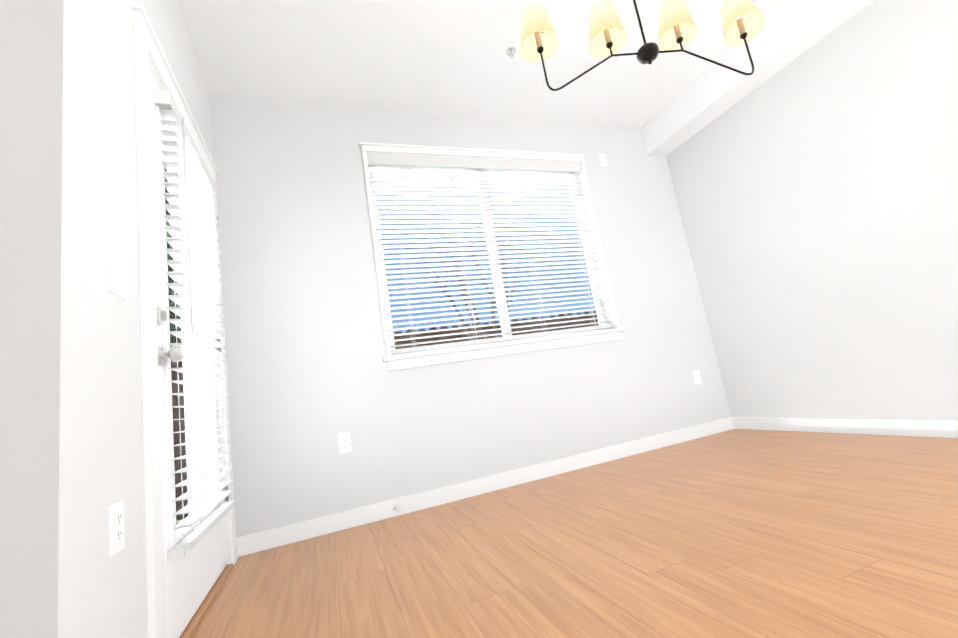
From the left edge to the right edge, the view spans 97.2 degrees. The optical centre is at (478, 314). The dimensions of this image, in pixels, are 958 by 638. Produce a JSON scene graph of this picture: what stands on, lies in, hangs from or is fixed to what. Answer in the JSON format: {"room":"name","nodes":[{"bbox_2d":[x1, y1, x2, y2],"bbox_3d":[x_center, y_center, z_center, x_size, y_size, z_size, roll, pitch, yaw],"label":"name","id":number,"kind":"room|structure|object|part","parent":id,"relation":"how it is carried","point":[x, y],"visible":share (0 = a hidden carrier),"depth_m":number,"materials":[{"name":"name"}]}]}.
{"room":"empty dining room","nodes":[
{"label":"empty dining room","id":0,"kind":"room"},
{"bbox_2d":[0,0,213,637],"bbox_3d":[-1.296,-0.223,1.678,0.160,2.740,1.608,-5,-10,-21],"label":"wall","id":1,"kind":"structure","parent":0,"point":[71,444],"depth_m":0.97,"materials":[{"name":"paint"}]},
{"bbox_2d":[109,500,124,556],"bbox_3d":[-0.890,0.525,1.040,0.009,0.115,0.070,-5,-10,-21],"label":"electrical outlet","id":2,"kind":"object","parent":1,"relation":"attached to","point":[116,530],"visible":1,"depth_m":1.03,"materials":[{"name":"white plastic"}]},
{"bbox_2d":[106,248,127,299],"bbox_3d":[-0.999,-0.108,1.172,0.012,0.115,0.116,-5,-10,-21],"label":"switch plate","id":3,"kind":"object","parent":1,"relation":"attached to","point":[117,279],"visible":1,"depth_m":1.16,"materials":[{"name":"white plastic"}]},
{"bbox_2d":[132,3,237,637],"bbox_3d":[-1.296,0.091,1.798,0.191,2.169,1.140,-5,-10,-21],"label":"door frame","id":4,"kind":"structure","parent":1,"relation":"attached to","point":[148,52],"depth_m":1.40,"materials":[{"name":"paint"}]},
{"bbox_2d":[149,68,228,637],"bbox_3d":[-1.229,0.131,1.823,0.128,2.030,0.940,-5,-10,-21],"label":"door","id":5,"kind":"structure","parent":1,"relation":"in","point":[192,575],"depth_m":1.53,"materials":[{"name":"paint"}]},
{"bbox_3d":[-1.062,0.071,1.451,0.072,0.201,0.067,-5,-10,-21],"label":"knob","id":6,"kind":"part","parent":5,"relation":"part of","materials":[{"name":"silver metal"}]},
{"bbox_2d":[153,89,234,560],"bbox_3d":[-1.212,0.033,1.841,0.078,1.700,0.744,-5,-10,-21],"label":"door blind","id":7,"kind":"object","parent":5,"relation":"attached to","point":[192,218],"visible":0.96,"depth_m":1.71,"materials":[{"name":"white plastic"}]},
{"bbox_3d":[-1.390,0.160,2.250,0.016,1.599,0.036,-5,-10,-21],"label":"door hinges","id":8,"kind":"part","parent":5,"relation":"part of","materials":[{"name":"white"}]},
{"bbox_2d":[179,563,232,637],"bbox_3d":[-1.129,1.139,1.617,0.166,0.017,0.924,-5,-10,-21],"label":"door threshold sill","id":9,"kind":"structure","parent":1,"relation":"attached to","point":[193,623],"depth_m":1.64,"materials":[{"name":"brown wood"}]},
{"bbox_2d":[210,94,730,536],"bbox_3d":[0.186,-0.205,3.170,3.974,2.740,0.160,-5,-10,-21],"label":"wall","id":10,"kind":"structure","parent":0,"point":[310,377],"depth_m":2.75,"materials":[{"name":"paint"}]},
{"bbox_2d":[338,432,351,453],"bbox_3d":[-0.796,0.761,2.502,0.070,0.115,0.009,-5,-10,-21],"label":"electrical outlet","id":11,"kind":"object","parent":10,"relation":"attached to","point":[344,441],"visible":1,"depth_m":2.50,"materials":[{"name":"white plastic"}]},
{"bbox_2d":[236,417,735,556],"bbox_3d":[0.410,1.064,2.858,3.625,0.095,0.026,-5,-10,-21],"label":"baseboard","id":12,"kind":"structure","parent":10,"relation":"attached to","point":[286,534],"depth_m":2.65,"materials":[{"name":"paint"}]},
{"bbox_2d":[359,142,624,370],"bbox_3d":[0.131,-0.481,3.181,1.870,1.583,0.190,-5,-10,-21],"label":"window","id":13,"kind":"structure","parent":10,"relation":"in","point":[405,361],"depth_m":3.13,"materials":[{"name":"paint"}]},
{"bbox_2d":[367,153,612,354],"bbox_3d":[0.132,-0.505,3.174,1.760,1.416,0.068,-5,-10,-21],"label":"window blind","id":14,"kind":"object","parent":13,"relation":"attached to","point":[542,185],"visible":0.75,"depth_m":3.14,"materials":[{"name":"white plastic"}]},
{"bbox_2d":[598,154,607,166],"bbox_3d":[1.072,-1.333,3.657,0.070,0.115,0.009,-5,-10,-21],"label":"electrical outlet","id":15,"kind":"object","parent":10,"relation":"attached to","point":[602,160],"visible":1,"depth_m":3.65,"materials":[{"name":"white plastic"}]},
{"bbox_2d":[692,370,701,384],"bbox_3d":[1.804,0.522,3.494,0.070,0.115,0.009,-5,-10,-21],"label":"electrical outlet","id":16,"kind":"object","parent":10,"relation":"attached to","point":[696,377],"visible":1,"depth_m":3.49,"materials":[{"name":"white plastic"}]},
{"bbox_2d":[176,0,784,129],"bbox_3d":[-0.577,-2.382,-1.665,8.449,0.120,9.466,-5,-10,-21],"label":"ceiling","id":17,"kind":"structure","parent":0,"point":[452,57],"depth_m":2.67,"materials":[{"name":"paint"}]},
{"bbox_2d":[506,47,515,58],"bbox_3d":[0.209,-1.672,2.716,0.068,0.043,0.068,-5,-10,-21],"label":"sprinkler","id":18,"kind":"object","parent":17,"relation":"attached to","point":[510,51],"visible":1,"depth_m":2.71,"materials":[{"name":"silver metal"}]},
{"bbox_2d":[521,0,764,90],"bbox_3d":[0.610,-1.406,1.739,1.010,1.013,0.164,-8,-10,-7],"label":"chandelier","id":19,"kind":"object","parent":17,"relation":"hanging from","point":[743,21],"visible":1,"depth_m":1.70,"materials":[{"name":"black metal"}]},
{"bbox_2d":[640,0,872,156],"bbox_3d":[3.127,-2.549,-0.291,0.229,0.256,9.146,-5,-10,-21],"label":"soffit","id":20,"kind":"structure","parent":17,"relation":"attached to","point":[789,32],"depth_m":2.97,"materials":[{"name":"paint"}]},
{"bbox_2d":[191,429,957,637],"bbox_3d":[-0.128,0.416,-2.147,8.449,0.150,9.466,-5,-10,-21],"label":"floor","id":21,"kind":"structure","parent":0,"point":[742,533],"depth_m":1.54,"materials":[{"name":"brown wood"}]},
{"bbox_2d":[666,0,957,419],"bbox_3d":[3.502,-1.357,-0.430,0.160,2.740,9.146,-5,-10,-21],"label":"wall","id":22,"kind":"structure","parent":0,"point":[815,186],"depth_m":2.69,"materials":[{"name":"paint"}]},
{"bbox_2d":[732,417,957,437],"bbox_3d":[3.629,-0.062,-0.682,0.012,0.095,9.146,-5,-10,-21],"label":"baseboard","id":23,"kind":"structure","parent":22,"relation":"attached to","point":[896,427],"depth_m":2.69,"materials":[{"name":"paint"}]},
{"label":"outside","id":24,"kind":"structure","parent":0,"visible":0},
{"bbox_3d":[-4.463,4.915,18.560,140.000,0.300,140.000,-5,-10,-21],"label":"ground","id":25,"kind":"structure","parent":24,"visible":0},
{"bbox_2d":[164,166,181,347],"bbox_3d":[-8.172,-0.589,10.865,3.960,9.000,3.892,-5,-10,-21],"label":"conifer tree","id":26,"kind":"object","parent":25,"relation":"on","point":[172,326],"depth_m":10.37,"materials":[{"name":"green plant"}]},
{"bbox_3d":[3.756,1.034,4.605,15.950,0.012,3.812,-5,-10,-21],"label":"soil","id":27,"kind":"object","parent":25,"relation":"on","visible":0},
{"bbox_2d":[171,311,598,520],"bbox_3d":[3.647,0.223,4.806,16.146,1.632,3.910,-5,-10,-21],"label":"fence","id":28,"kind":"object","parent":27,"relation":"on","point":[177,427],"depth_m":5.22,"materials":[{"name":"brown wood"}]},
{"bbox_2d":[379,173,532,340],"bbox_3d":[-0.184,-1.027,4.593,3.153,5.256,2.870,-5,-10,-21],"label":"bare tree","id":29,"kind":"object","parent":27,"relation":"on","point":[477,318],"depth_m":4.45,"materials":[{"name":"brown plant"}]}
]}

